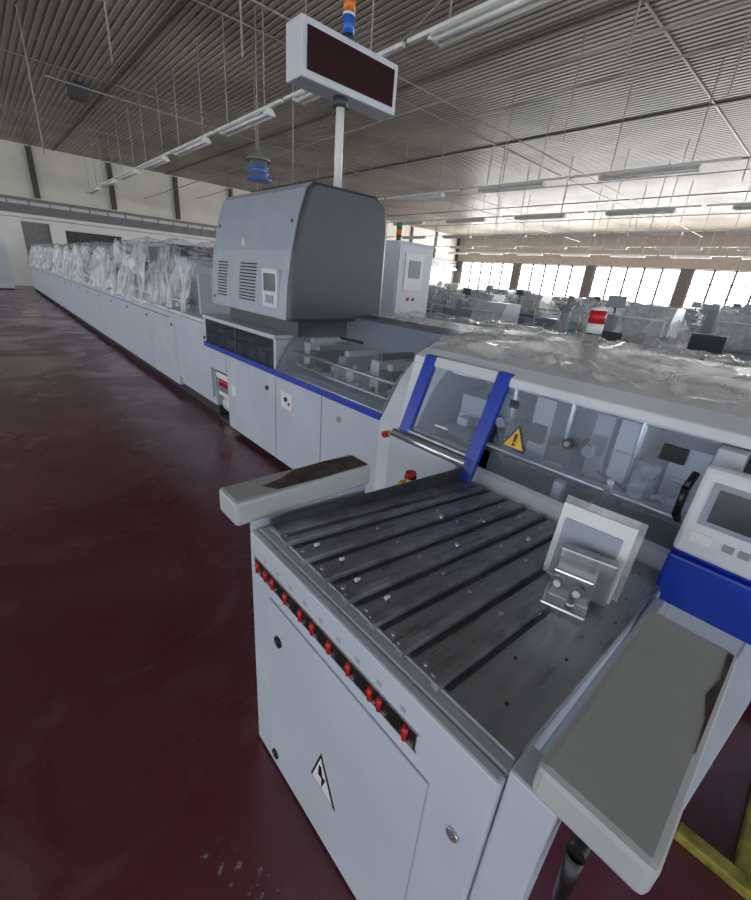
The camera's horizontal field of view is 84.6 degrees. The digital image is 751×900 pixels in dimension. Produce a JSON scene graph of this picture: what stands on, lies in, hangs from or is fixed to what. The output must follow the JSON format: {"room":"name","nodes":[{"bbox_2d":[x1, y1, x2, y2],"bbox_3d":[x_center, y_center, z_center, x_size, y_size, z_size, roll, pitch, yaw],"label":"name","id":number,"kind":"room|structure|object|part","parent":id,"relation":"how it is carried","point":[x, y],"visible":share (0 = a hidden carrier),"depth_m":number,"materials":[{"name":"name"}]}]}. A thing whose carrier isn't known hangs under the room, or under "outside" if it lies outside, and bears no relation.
{"room":"print shop","nodes":[
{"label":"print shop","id":0,"kind":"room"},
{"bbox_2d":[67,81,89,102],"bbox_3d":[-8.516,-10.202,11.809,0.460,0.340,0.450,-15,29,-39],"label":"ceiling speaker","id":1,"kind":"object","parent":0,"point":[76,93],"depth_m":11.69},
{"bbox_2d":[0,139,457,285],"bbox_3d":[-9.875,-12.971,25.707,47.000,6.097,0.300,-15,29,-39],"label":"wall","id":2,"kind":"structure","parent":0,"point":[61,176],"depth_m":21.25,"materials":[{"name":"beige paint"}]},
{"bbox_2d":[24,145,40,198],"bbox_3d":[-16.046,-12.980,19.338,0.220,2.090,0.118,-15,29,-39],"label":"trim","id":3,"kind":"structure","parent":2,"relation":"attached to","point":[28,151],"depth_m":19.29,"materials":[{"name":"grey metal"}]},
{"bbox_2d":[105,162,116,209],"bbox_3d":[-13.655,-13.614,21.368,0.220,2.090,0.118,-15,29,-39],"label":"trim","id":4,"kind":"structure","parent":2,"relation":"attached to","point":[108,165],"depth_m":21.38,"materials":[{"name":"grey metal"}]},
{"bbox_2d":[172,176,180,219],"bbox_3d":[-11.264,-14.249,23.398,0.220,2.090,0.118,-15,29,-39],"label":"trim","id":5,"kind":"structure","parent":2,"relation":"attached to","point":[175,182],"depth_m":23.35,"materials":[{"name":"grey metal"}]},
{"bbox_2d":[0,194,456,270],"bbox_3d":[-9.725,-13.191,25.148,46.600,0.850,0.496,-15,29,-39],"label":"trim","id":6,"kind":"structure","parent":2,"relation":"attached to","point":[6,208],"depth_m":21.44,"materials":[{"name":"grey metal"}]},
{"bbox_2d":[228,188,232,196],"bbox_3d":[-8.873,-14.883,25.427,0.220,2.090,0.118,-15,29,-39],"label":"trim","id":7,"kind":"structure","parent":2,"relation":"attached to","point":[230,191],"depth_m":25.07,"materials":[{"name":"grey metal"}]},
{"bbox_2d":[166,0,651,174],"bbox_3d":[2.304,-8.168,8.606,0.080,0.028,42.000,-15,29,-39],"label":"ceiling beam","id":8,"kind":"structure","parent":2,"relation":"attached to","point":[633,4],"depth_m":8.49,"materials":[{"name":"grey metal"}]},
{"bbox_2d":[410,227,413,241],"bbox_3d":[3.083,-18.054,35.577,0.220,2.090,0.118,-15,29,-39],"label":"trim","id":9,"kind":"structure","parent":2,"relation":"attached to","point":[412,228],"depth_m":35.30,"materials":[{"name":"grey metal"}]},
{"bbox_2d":[433,232,437,256],"bbox_3d":[5.474,-18.688,37.607,0.220,2.090,0.118,-15,29,-39],"label":"trim","id":10,"kind":"structure","parent":2,"relation":"attached to","point":[436,238],"depth_m":37.55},
{"bbox_2d":[455,238,459,260],"bbox_3d":[7.865,-19.323,39.637,0.220,2.090,0.118,-15,29,-39],"label":"trim","id":11,"kind":"structure","parent":2,"relation":"attached to","point":[458,239],"depth_m":39.62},
{"bbox_2d":[251,97,750,192],"bbox_3d":[6.040,-9.159,11.778,0.080,0.028,42.000,-15,29,-39],"label":"ceiling beam","id":12,"kind":"structure","parent":2,"relation":"attached to","point":[746,98],"depth_m":12.25,"materials":[{"name":"grey metal"}]},
{"bbox_2d":[386,191,750,216],"bbox_3d":[13.512,-11.142,18.122,0.080,0.028,42.000,-15,29,-39],"label":"trim","id":13,"kind":"structure","parent":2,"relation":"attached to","point":[741,191],"depth_m":20.73,"materials":[{"name":"grey metal"}]},
{"bbox_2d":[415,213,749,226],"bbox_3d":[17.248,-12.133,21.293,0.080,0.028,42.000,-15,29,-39],"label":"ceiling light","id":14,"kind":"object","parent":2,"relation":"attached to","point":[728,213],"depth_m":25.00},
{"bbox_2d":[0,285,750,899],"bbox_3d":[3.849,-3.086,12.867,47.300,0.203,42.300,-15,29,-39],"label":"floor","id":15,"kind":"structure","parent":0,"point":[133,752],"depth_m":1.80,"materials":[{"name":"red paint"}]},
{"bbox_2d":[0,236,15,289],"bbox_3d":[-16.327,-7.976,17.528,1.200,2.100,0.730,-15,29,-39],"label":"locker","id":16,"kind":"object","parent":15,"relation":"on","point":[6,277],"visible":1,"depth_m":17.66,"materials":[{"name":"metal"}]},
{"bbox_2d":[28,237,229,414],"bbox_3d":[-8.044,-4.906,11.877,1.705,2.043,20.522,-15,29,-39],"label":"bookbinding line","id":17,"kind":"object","parent":15,"relation":"on","point":[153,307],"visible":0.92,"depth_m":6.33,"materials":[{"name":"paint"}]},
{"bbox_2d":[203,308,546,492],"bbox_3d":[-0.368,-0.629,3.885,1.387,1.445,3.185,-15,29,-39],"label":"machine","id":18,"kind":"object","parent":15,"relation":"on","point":[305,393],"visible":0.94,"depth_m":3.29,"materials":[{"name":"paint"}]},
{"bbox_3d":[-0.901,-0.687,3.545,0.047,0.048,2.900,-15,29,-39],"label":"blue trim","id":19,"kind":"part","parent":18,"relation":"part of","materials":[{"name":"paint"}]},
{"bbox_2d":[212,181,385,321],"bbox_3d":[-0.767,-1.762,3.767,0.948,0.960,1.500,-15,29,-39],"label":"housing","id":20,"kind":"object","parent":18,"relation":"on","point":[314,251],"visible":0.96,"depth_m":3.29,"materials":[{"name":"paint"}]},
{"bbox_3d":[-0.288,-1.522,3.285,0.939,0.960,0.058,-15,29,-39],"label":"panel","id":21,"kind":"part","parent":20,"relation":"part of","materials":[{"name":"grey metal"}]},
{"bbox_2d":[286,0,397,187],"bbox_3d":[-0.228,-2.671,3.051,0.870,1.335,0.208,-15,29,-39],"label":"display sign","id":22,"kind":"object","parent":20,"relation":"on","point":[324,62],"visible":0.86,"depth_m":2.91,"materials":[{"name":"metal"}]},
{"bbox_3d":[-0.432,-0.632,4.032,1.280,1.330,2.900,-15,29,-39],"label":"frame","id":23,"kind":"part","parent":18,"relation":"part of","materials":[{"name":"paint"}]},
{"bbox_2d":[380,222,432,317],"bbox_3d":[0.190,-1.789,5.673,0.630,2.310,0.820,-15,29,-39],"label":"tall cabinet","id":24,"kind":"object","parent":15,"relation":"on","point":[407,265],"visible":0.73,"depth_m":5.14,"materials":[{"name":"metal"}]},
{"bbox_2d":[396,222,402,239],"bbox_3d":[0.289,-2.664,5.054,0.070,0.210,0.070,-15,29,-39],"label":"lamp","id":25,"kind":"object","parent":24,"relation":"on","point":[399,224],"depth_m":5.02,"materials":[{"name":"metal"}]},
{"bbox_3d":[0.443,-1.608,5.431,0.590,1.920,0.040,-15,29,-39],"label":"cabinet door","id":26,"kind":"part","parent":24,"relation":"part of","materials":[{"name":"paint"}]},
{"bbox_2d":[427,286,464,308],"bbox_3d":[3.285,-7.497,21.047,1.970,1.620,3.192,-15,29,-39],"label":"machine","id":27,"kind":"object","parent":15,"relation":"on","point":[432,290],"visible":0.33,"depth_m":20.32,"materials":[{"name":"paint"}]},
{"bbox_2d":[430,281,466,289],"bbox_3d":[5.777,-12.625,33.556,2.377,1.944,4.173,-15,29,-39],"label":"machine","id":28,"kind":"object","parent":15,"relation":"on","point":[457,286],"visible":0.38,"depth_m":32.26,"materials":[{"name":"paint"}]},
{"bbox_2d":[425,288,511,318],"bbox_3d":[3.436,-5.091,15.249,1.885,1.620,3.165,-15,29,-39],"label":"machine","id":29,"kind":"object","parent":15,"relation":"on","point":[473,297],"visible":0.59,"depth_m":14.50,"materials":[{"name":"paint"}]},
{"bbox_2d":[430,293,520,329],"bbox_3d":[2.662,-3.384,11.169,1.530,1.458,2.620,-15,29,-39],"label":"machine","id":30,"kind":"object","parent":15,"relation":"on","point":[495,312],"visible":0.44,"depth_m":10.56,"materials":[{"name":"paint"}]},
{"bbox_2d":[219,455,736,899],"bbox_3d":[0.278,0.626,1.373,1.080,1.106,1.187,-15,29,-39],"label":"machine","id":31,"kind":"object","parent":15,"relation":"on","point":[452,673],"visible":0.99,"depth_m":0.93,"materials":[{"name":"paint"}]},
{"bbox_3d":[-0.251,0.120,1.393,0.515,0.080,0.125,-15,29,-39],"label":"arm","id":32,"kind":"part","parent":31,"relation":"part of","materials":[{"name":"paint"}]},
{"bbox_3d":[-0.133,0.863,1.129,0.008,0.720,0.620,-15,29,-39],"label":"cabinet door","id":33,"kind":"part","parent":31,"relation":"part of","materials":[{"name":"paint"}]},
{"bbox_3d":[0.311,0.597,0.624,0.103,0.156,0.030,-15,29,-39],"label":"clamp handle","id":34,"kind":"part","parent":31,"relation":"part of","materials":[{"name":"black plastic"}]},
{"bbox_3d":[0.594,0.289,1.164,0.193,0.236,0.038,22,28,36],"label":"sample plate","id":35,"kind":"part","parent":31,"relation":"part of","materials":[{"name":"plastic"}]},
{"bbox_3d":[0.470,0.455,0.711,0.508,0.065,0.157,-15,29,-39],"label":"arm","id":36,"kind":"part","parent":31,"relation":"part of","materials":[{"name":"paint"}]},
{"bbox_2d":[460,323,511,329],"bbox_3d":[1.558,-1.809,7.688,2.000,1.030,0.780,-15,29,-39],"label":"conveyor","id":37,"kind":"object","parent":15,"relation":"on","point":[473,324],"visible":0.09,"depth_m":7.83,"materials":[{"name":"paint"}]},
{"bbox_2d":[464,285,516,300],"bbox_3d":[6.483,-8.697,24.330,2.208,1.836,4.170,-15,29,-39],"label":"machine","id":38,"kind":"object","parent":15,"relation":"on","point":[489,289],"visible":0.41,"depth_m":23.16,"materials":[{"name":"paint"}]},
{"bbox_2d":[483,285,538,297],"bbox_3d":[9.562,-10.703,29.682,2.230,1.944,4.520,-15,29,-39],"label":"machine","id":39,"kind":"object","parent":15,"relation":"on","point":[526,291],"visible":0.08,"depth_m":28.47,"materials":[{"name":"paint"}]},
{"bbox_2d":[488,290,560,325],"bbox_3d":[6.196,-6.131,18.197,1.980,1.728,3.376,-15,29,-39],"label":"machine","id":40,"kind":"object","parent":15,"relation":"on","point":[529,302],"visible":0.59,"depth_m":17.18,"materials":[{"name":"paint"}]},
{"bbox_2d":[385,307,750,655],"bbox_3d":[1.663,0.360,1.705,1.692,1.600,3.081,-15,29,-39],"label":"machine","id":41,"kind":"object","parent":15,"relation":"on","point":[628,435],"visible":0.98,"depth_m":1.81,"materials":[{"name":"paint"}]},
{"bbox_2d":[582,307,607,345],"bbox_3d":[1.423,-0.802,2.676,0.103,0.234,0.103,-15,29,-39],"label":"beacon light","id":42,"kind":"object","parent":41,"relation":"on","point":[597,317],"depth_m":2.64,"materials":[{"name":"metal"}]},
{"bbox_2d":[522,301,617,336],"bbox_3d":[6.164,-3.828,12.896,1.530,1.512,2.620,-15,29,-39],"label":"machine","id":43,"kind":"object","parent":15,"relation":"on","point":[549,323],"visible":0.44,"depth_m":12.49,"materials":[{"name":"paint"}]},
{"bbox_2d":[548,295,619,318],"bbox_3d":[10.107,-6.812,20.653,2.184,1.728,4.184,-15,29,-39],"label":"machine","id":44,"kind":"object","parent":15,"relation":"on","point":[562,306],"visible":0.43,"depth_m":20.01,"materials":[{"name":"paint"}]},
{"bbox_2d":[565,296,629,310],"bbox_3d":[13.679,-8.520,25.528,2.361,1.728,4.169,-15,29,-39],"label":"machine","id":45,"kind":"object","parent":15,"relation":"on","point":[590,297],"visible":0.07,"depth_m":24.74,"materials":[{"name":"paint"}]},
{"bbox_2d":[552,295,691,352],"bbox_3d":[4.993,-2.193,8.410,1.788,1.728,2.342,-15,29,-39],"label":"machine","id":46,"kind":"object","parent":15,"relation":"on","point":[658,323],"visible":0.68,"depth_m":7.70,"materials":[{"name":"paint"}]},
{"bbox_2d":[613,302,640,326],"bbox_3d":[9.128,-4.714,15.512,1.630,1.620,3.020,-15,29,-39],"label":"machine","id":47,"kind":"object","parent":15,"relation":"on","point":[627,307],"visible":0.03,"depth_m":14.93,"materials":[{"name":"paint"}]},
{"bbox_2d":[601,330,719,362],"bbox_3d":[3.889,-1.037,5.969,1.578,1.280,1.960,-15,29,-39],"label":"machine","id":48,"kind":"object","parent":15,"relation":"on","point":[606,335],"visible":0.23,"depth_m":5.58,"materials":[{"name":"paint"}]},
{"bbox_2d":[656,464,750,808],"bbox_3d":[1.054,0.681,1.262,0.154,1.250,0.452,-15,29,-39],"label":"console","id":49,"kind":"object","parent":15,"relation":"on","point":[705,574],"visible":0.76,"depth_m":1.17,"materials":[{"name":"blue paint"}]},
{"bbox_3d":[1.105,0.896,1.343,0.060,0.800,0.070,-15,29,-39],"label":"stand post","id":50,"kind":"part","parent":49,"relation":"part of","materials":[{"name":"metal"}]},
{"bbox_2d":[680,303,742,315],"bbox_3d":[17.646,-6.617,21.454,2.374,1.944,4.183,-15,29,-39],"label":"machine","id":51,"kind":"object","parent":15,"relation":"on","point":[734,305],"visible":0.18,"depth_m":20.61,"materials":[{"name":"paint"}]},
{"bbox_2d":[674,790,750,899],"bbox_3d":[1.349,1.309,1.393,0.535,0.040,0.460,-15,29,-39],"label":"guard rail","id":52,"kind":"object","parent":15,"relation":"on","point":[737,874],"visible":0.97,"depth_m":1.32,"materials":[{"name":"yellow metal"}]},
{"bbox_2d":[675,303,750,367],"bbox_3d":[8.371,-2.700,10.261,1.774,1.785,2.752,-15,29,-39],"label":"machine","id":53,"kind":"object","parent":15,"relation":"on","point":[735,326],"visible":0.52,"depth_m":9.58,"materials":[{"name":"paint"}]},
{"bbox_2d":[683,302,750,323],"bbox_3d":[13.744,-5.018,16.916,2.030,1.836,4.020,-15,29,-39],"label":"machine","id":54,"kind":"object","parent":15,"relation":"on","point":[695,305],"visible":0.1,"depth_m":16.46,"materials":[{"name":"paint"}]},
{"bbox_2d":[702,304,750,332],"bbox_3d":[11.623,-3.441,12.658,1.976,1.836,3.171,-15,29,-39],"label":"machine","id":55,"kind":"object","parent":15,"relation":"on","point":[747,307],"visible":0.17,"depth_m":12.51,"materials":[{"name":"paint"}]},
{"bbox_3d":[3.343,-0.383,4.574,0.550,1.050,0.800,-15,29,-39],"label":"desk","id":56,"kind":"object","parent":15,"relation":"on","visible":0},
{"bbox_2d":[686,333,727,360],"bbox_3d":[3.410,-1.016,4.281,0.170,0.348,0.300,-15,29,-39],"label":"computer monitor","id":57,"kind":"object","parent":56,"relation":"on","point":[714,344],"visible":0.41,"depth_m":4.20,"materials":[{"name":"black plastic"}]},
{"bbox_2d":[0,0,750,235],"bbox_3d":[4.344,-8.890,10.471,47.300,0.200,42.300,-15,29,-39],"label":"ceiling","id":58,"kind":"structure","parent":0,"point":[72,35],"depth_m":11.18,"materials":[{"name":"metal"}]},
{"bbox_2d":[82,137,101,193],"bbox_3d":[-12.217,-12.117,17.668,0.220,1.860,2.860,-15,29,-39],"label":"fluorescent light","id":59,"kind":"object","parent":58,"relation":"hanging from","point":[96,188],"visible":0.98,"depth_m":17.70,"materials":[{"name":"metal"}]},
{"bbox_2d":[96,123,117,187],"bbox_3d":[-10.271,-11.131,15.682,0.220,1.860,2.860,-15,29,-39],"label":"fluorescent light","id":60,"kind":"object","parent":58,"relation":"hanging from","point":[112,181],"visible":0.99,"depth_m":15.74,"materials":[{"name":"metal"}]},
{"bbox_2d":[52,0,186,150],"bbox_3d":[-1.432,-7.177,5.435,0.080,0.028,42.000,-15,29,-39],"label":"ceiling beam","id":61,"kind":"structure","parent":58,"relation":"attached to","point":[180,3],"depth_m":9.89,"materials":[{"name":"grey metal"}]},
{"bbox_2d":[114,104,140,179],"bbox_3d":[-8.324,-10.146,13.697,0.220,1.860,2.860,-15,29,-39],"label":"fluorescent light","id":62,"kind":"object","parent":58,"relation":"hanging from","point":[132,172],"visible":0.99,"depth_m":13.77,"materials":[{"name":"metal"}]},
{"bbox_2d":[138,78,170,169],"bbox_3d":[-6.377,-9.160,11.712,0.220,1.860,2.860,-15,29,-39],"label":"fluorescent light","id":63,"kind":"object","parent":58,"relation":"hanging from","point":[163,158],"visible":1,"depth_m":11.78,"materials":[{"name":"metal"}]},
{"bbox_2d":[170,40,214,155],"bbox_3d":[-4.430,-8.175,9.726,0.220,1.860,2.860,-15,29,-39],"label":"fluorescent light","id":64,"kind":"object","parent":58,"relation":"hanging from","point":[201,141],"visible":0.99,"depth_m":9.81,"materials":[{"name":"metal"}]},
{"bbox_2d":[214,0,283,135],"bbox_3d":[-2.483,-7.189,7.741,0.220,1.860,2.860,-15,29,-39],"label":"fluorescent light","id":65,"kind":"object","parent":58,"relation":"hanging from","point":[264,113],"visible":0.99,"depth_m":7.85,"materials":[{"name":"metal"}]},
{"bbox_2d":[246,6,270,183],"bbox_3d":[-2.305,-6.819,8.025,0.500,2.720,0.500,-15,29,-39],"label":"lamp","id":66,"kind":"object","parent":58,"relation":"hanging from","point":[258,164],"visible":1,"depth_m":8.31,"materials":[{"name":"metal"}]},
{"bbox_2d":[283,89,319,104],"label":"fluorescent light","id":67,"kind":"object","parent":58,"relation":"hanging from","point":[302,96],"depth_m":6.64,"materials":[{"name":"metal"}]},
{"bbox_2d":[343,145,384,199],"bbox_3d":[-0.711,-10.281,15.597,0.220,1.860,3.260,-15,29,-39],"label":"fluorescent light","id":68,"kind":"object","parent":58,"relation":"hanging from","point":[372,145],"visible":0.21,"depth_m":15.08,"materials":[{"name":"metal"}]},
{"bbox_2d":[370,0,373,50],"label":"fluorescent light","id":69,"kind":"object","parent":58,"relation":"hanging from","point":[373,0],"depth_m":5.38,"materials":[{"name":"metal"}]},
{"bbox_2d":[15,0,750,260],"bbox_3d":[4.465,-8.057,12.343,29.778,2.660,28.735,1,23,-10],"label":"ceiling lights","id":70,"kind":"object","parent":58,"relation":"hanging from","point":[254,1],"visible":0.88,"depth_m":8.24,"materials":[{"name":"metal"}]},
{"bbox_2d":[376,41,404,56],"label":"fluorescent light","id":71,"kind":"object","parent":58,"relation":"hanging from","point":[401,45],"depth_m":5.21,"materials":[{"name":"metal"}]},
{"bbox_2d":[386,178,434,225],"bbox_3d":[1.670,-11.727,19.591,0.220,1.860,3.260,-15,29,-39],"label":"fluorescent light","id":72,"kind":"object","parent":58,"relation":"hanging from","point":[418,222],"visible":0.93,"depth_m":19.69,"materials":[{"name":"metal"}]},
{"bbox_2d":[401,208,433,238],"bbox_3d":[2.502,-14.188,25.724,0.220,1.860,3.260,-15,29,-39],"label":"fluorescent light","id":73,"kind":"object","parent":58,"relation":"hanging from","point":[403,237],"visible":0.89,"depth_m":25.89,"materials":[{"name":"metal"}]},
{"bbox_2d":[386,126,459,201],"bbox_3d":[1.532,-9.146,13.309,0.220,1.860,3.260,-15,29,-39],"label":"fluorescent light","id":74,"kind":"object","parent":58,"relation":"hanging from","point":[439,194],"visible":1,"depth_m":13.49,"materials":[{"name":"metal"}]},
{"bbox_2d":[435,200,480,238],"bbox_3d":[4.746,-13.053,23.436,0.220,1.860,3.260,-15,29,-39],"label":"fluorescent light","id":75,"kind":"object","parent":58,"relation":"hanging from","point":[446,236],"visible":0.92,"depth_m":23.68,"materials":[{"name":"metal"}]},
{"bbox_2d":[447,233,472,253],"bbox_3d":[7.071,-17.640,35.029,0.220,1.860,3.260,-15,29,-39],"label":"fluorescent light","id":76,"kind":"object","parent":58,"relation":"hanging from","point":[452,233],"visible":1,"depth_m":35.22,"materials":[{"name":"metal"}]},
{"bbox_2d":[444,226,480,248],"bbox_3d":[6.282,-15.445,29.550,0.220,1.860,3.260,-15,29,-39],"label":"fluorescent light","id":77,"kind":"object","parent":58,"relation":"hanging from","point":[451,247],"visible":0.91,"depth_m":29.81,"materials":[{"name":"metal"}]},
{"bbox_2d":[436,171,498,222],"bbox_3d":[3.914,-10.592,17.303,0.220,1.860,3.260,-15,29,-39],"label":"fluorescent light","id":78,"kind":"object","parent":58,"relation":"hanging from","point":[472,219],"visible":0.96,"depth_m":17.54,"materials":[{"name":"metal"}]},
{"bbox_2d":[407,0,549,47],"bbox_3d":[1.410,-5.218,3.771,0.220,1.860,2.860,-15,29,-39],"label":"fluorescent light","id":79,"kind":"object","parent":58,"relation":"hanging from","point":[488,13],"visible":1,"depth_m":4.37,"materials":[{"name":"metal"}]},
{"bbox_2d":[474,229,503,254],"bbox_3d":[9.314,-16.504,32.741,0.220,1.860,3.260,-15,29,-39],"label":"fluorescent light","id":80,"kind":"object","parent":58,"relation":"hanging from","point":[481,253],"visible":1,"depth_m":33.09,"materials":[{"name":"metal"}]},
{"bbox_2d":[482,219,524,248],"bbox_3d":[8.526,-14.310,27.262,0.220,1.860,3.260,-15,29,-39],"label":"fluorescent light","id":81,"kind":"object","parent":58,"relation":"hanging from","point":[490,247],"visible":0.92,"depth_m":27.49,"materials":[{"name":"metal"}]},
{"bbox_2d":[482,198,537,237],"bbox_3d":[6.990,-11.917,21.148,0.220,1.860,3.260,-15,29,-39],"label":"fluorescent light","id":82,"kind":"object","parent":58,"relation":"hanging from","point":[493,235],"visible":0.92,"depth_m":21.40,"materials":[{"name":"metal"}]},
{"bbox_2d":[463,100,569,193],"bbox_3d":[3.776,-8.010,11.020,0.220,1.860,3.260,-15,29,-39],"label":"fluorescent light","id":83,"kind":"object","parent":58,"relation":"hanging from","point":[538,183],"visible":1,"depth_m":11.16,"materials":[{"name":"metal"}]},
{"bbox_2d":[516,230,550,255],"bbox_3d":[11.558,-15.369,30.453,0.220,1.860,3.260,-15,29,-39],"label":"fluorescent light","id":84,"kind":"object","parent":58,"relation":"hanging from","point":[520,253],"visible":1,"depth_m":30.57,"materials":[{"name":"metal"}]},
{"bbox_2d":[501,158,583,219],"bbox_3d":[6.157,-9.456,15.015,0.220,1.860,3.260,-15,29,-39],"label":"fluorescent light","id":85,"kind":"object","parent":58,"relation":"hanging from","point":[563,214],"visible":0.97,"depth_m":15.19,"materials":[{"name":"metal"}]},
{"bbox_2d":[526,214,576,248],"bbox_3d":[10.769,-13.174,24.973,0.220,1.860,3.260,-15,29,-39],"label":"fluorescent light","id":86,"kind":"object","parent":58,"relation":"hanging from","point":[538,246],"visible":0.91,"depth_m":25.20,"materials":[{"name":"metal"}]},
{"bbox_2d":[540,189,609,236],"bbox_3d":[9.234,-10.781,18.860,0.220,1.860,3.260,-15,29,-39],"label":"fluorescent light","id":87,"kind":"object","parent":58,"relation":"hanging from","point":[580,234],"visible":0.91,"depth_m":19.06,"materials":[{"name":"metal"}]},
{"bbox_2d":[552,226,598,256],"bbox_3d":[13.802,-14.233,28.165,0.220,1.860,3.260,-15,29,-39],"label":"fluorescent light","id":88,"kind":"object","parent":58,"relation":"hanging from","point":[561,254],"visible":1,"depth_m":28.38,"materials":[{"name":"metal"}]},
{"bbox_2d":[579,215,639,249],"bbox_3d":[13.013,-12.038,22.685,0.220,1.860,3.260,-15,29,-39],"label":"fluorescent light","id":89,"kind":"object","parent":58,"relation":"hanging from","point":[590,247],"visible":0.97,"depth_m":22.93,"materials":[{"name":"metal"}]},
{"bbox_2d":[601,224,656,257],"bbox_3d":[16.046,-13.097,25.876,0.220,1.860,3.260,-15,29,-39],"label":"fluorescent light","id":90,"kind":"object","parent":58,"relation":"hanging from","point":[611,255],"visible":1,"depth_m":26.09,"materials":[{"name":"metal"}]},
{"bbox_2d":[587,139,701,215],"bbox_3d":[8.401,-8.320,12.727,0.220,1.860,3.260,-15,29,-39],"label":"fluorescent light","id":91,"kind":"object","parent":58,"relation":"hanging from","point":[655,210],"visible":0.97,"depth_m":12.91,"materials":[{"name":"metal"}]},
{"bbox_2d":[574,57,741,181],"bbox_3d":[6.020,-6.874,8.732,0.220,1.860,3.260,-15,29,-39],"label":"fluorescent light","id":92,"kind":"object","parent":58,"relation":"hanging from","point":[691,167],"visible":1,"depth_m":8.89,"materials":[{"name":"metal"}]},
{"bbox_2d":[613,180,702,235],"bbox_3d":[11.477,-9.645,16.572,0.220,1.860,3.260,-15,29,-39],"label":"fluorescent light","id":93,"kind":"object","parent":58,"relation":"hanging from","point":[677,232],"visible":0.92,"depth_m":16.76,"materials":[{"name":"metal"}]},
{"bbox_2d":[643,208,718,249],"bbox_3d":[15.257,-10.902,20.397,0.220,1.860,3.260,-15,29,-39],"label":"fluorescent light","id":94,"kind":"object","parent":58,"relation":"hanging from","point":[657,247],"visible":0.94,"depth_m":20.56,"materials":[{"name":"metal"}]},
{"bbox_2d":[659,223,724,258],"bbox_3d":[18.290,-11.961,23.588,0.220,1.860,3.260,-15,29,-39],"label":"fluorescent light","id":95,"kind":"object","parent":58,"relation":"hanging from","point":[671,256],"visible":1,"depth_m":23.78,"materials":[{"name":"metal"}]},
{"bbox_2d":[707,184,750,209],"bbox_3d":[10.645,-7.184,10.439,0.220,1.860,3.260,-15,29,-39],"label":"fluorescent light","id":96,"kind":"object","parent":58,"relation":"hanging from","point":[746,205],"visible":1,"depth_m":11.31,"materials":[{"name":"metal"}]},
{"bbox_2d":[707,210,750,234],"bbox_3d":[13.721,-8.510,14.284,0.220,1.860,3.260,-15,29,-39],"label":"fluorescent light","id":97,"kind":"object","parent":58,"relation":"hanging from","point":[734,231],"visible":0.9,"depth_m":15.05,"materials":[{"name":"metal"}]},
{"bbox_2d":[722,235,750,250],"bbox_3d":[17.501,-9.767,18.109,0.220,1.860,3.260,-15,29,-39],"label":"fluorescent light","id":98,"kind":"object","parent":58,"relation":"hanging from","point":[740,248],"visible":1,"depth_m":18.99,"materials":[{"name":"metal"}]},
{"bbox_2d":[728,251,750,259],"bbox_3d":[20.533,-10.826,21.300,0.220,1.860,3.260,-15,29,-39],"label":"fluorescent light","id":99,"kind":"object","parent":58,"relation":"hanging from","point":[743,257],"visible":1,"depth_m":22.20,"materials":[{"name":"metal"}]},
{"bbox_2d":[453,231,750,314],"bbox_3d":[21.717,-10.584,26.445,0.400,6.097,42.000,-15,29,-39],"label":"wall","id":100,"kind":"structure","parent":0,"point":[687,266],"depth_m":30.04,"materials":[{"name":"beige paint"}]},
{"bbox_2d":[0,107,509,233],"bbox_3d":[-5.577,-13.719,20.412,47.000,0.018,0.040,-15,29,-39],"label":"ceiling beam","id":101,"kind":"structure","parent":100,"relation":"attached to","point":[0,107],"depth_m":17.16,"materials":[{"name":"metal"}]},
{"bbox_2d":[0,48,578,231],"bbox_3d":[-1.618,-11.714,16.374,47.000,0.018,0.040,-15,29,-39],"label":"ceiling beam","id":102,"kind":"structure","parent":100,"relation":"attached to","point":[0,48],"depth_m":12.94,"materials":[{"name":"metal"}]},
{"bbox_2d":[192,0,673,230],"bbox_3d":[2.342,-9.710,12.336,47.000,0.018,0.040,-15,29,-39],"label":"ceiling beam","id":103,"kind":"structure","parent":100,"relation":"attached to","point":[196,1],"depth_m":11.59,"materials":[{"name":"metal"}]},
{"bbox_2d":[459,262,512,290],"bbox_3d":[10.164,-16.067,38.324,0.140,2.450,5.720,-15,29,-39],"label":"window","id":104,"kind":"structure","parent":100,"relation":"in","point":[473,274],"depth_m":38.23,"materials":[{"name":"white glass"}]},
{"bbox_2d":[516,263,585,297],"bbox_3d":[14.322,-13.962,34.084,0.140,2.450,5.720,-15,29,-39],"label":"window","id":105,"kind":"structure","parent":100,"relation":"in","point":[556,281],"depth_m":33.91,"materials":[{"name":"white glass"}]},
{"bbox_2d":[588,266,680,306],"bbox_3d":[18.480,-11.858,29.844,0.140,2.450,5.720,-15,29,-39],"label":"window","id":106,"kind":"structure","parent":100,"relation":"in","point":[654,286],"depth_m":29.57,"materials":[{"name":"white glass"}]},
{"bbox_2d":[644,2,749,156],"bbox_3d":[6.302,-7.706,8.298,47.000,0.018,0.040,-15,29,-39],"label":"trim","id":107,"kind":"structure","parent":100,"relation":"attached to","point":[647,5],"depth_m":8.35,"materials":[{"name":"metal"}]},
{"bbox_2d":[682,269,750,310],"bbox_3d":[22.637,-9.754,25.604,0.140,2.450,5.720,-15,29,-39],"label":"window","id":108,"kind":"structure","parent":100,"relation":"in","point":[705,286],"depth_m":26.30,"materials":[{"name":"white glass"}]}
]}

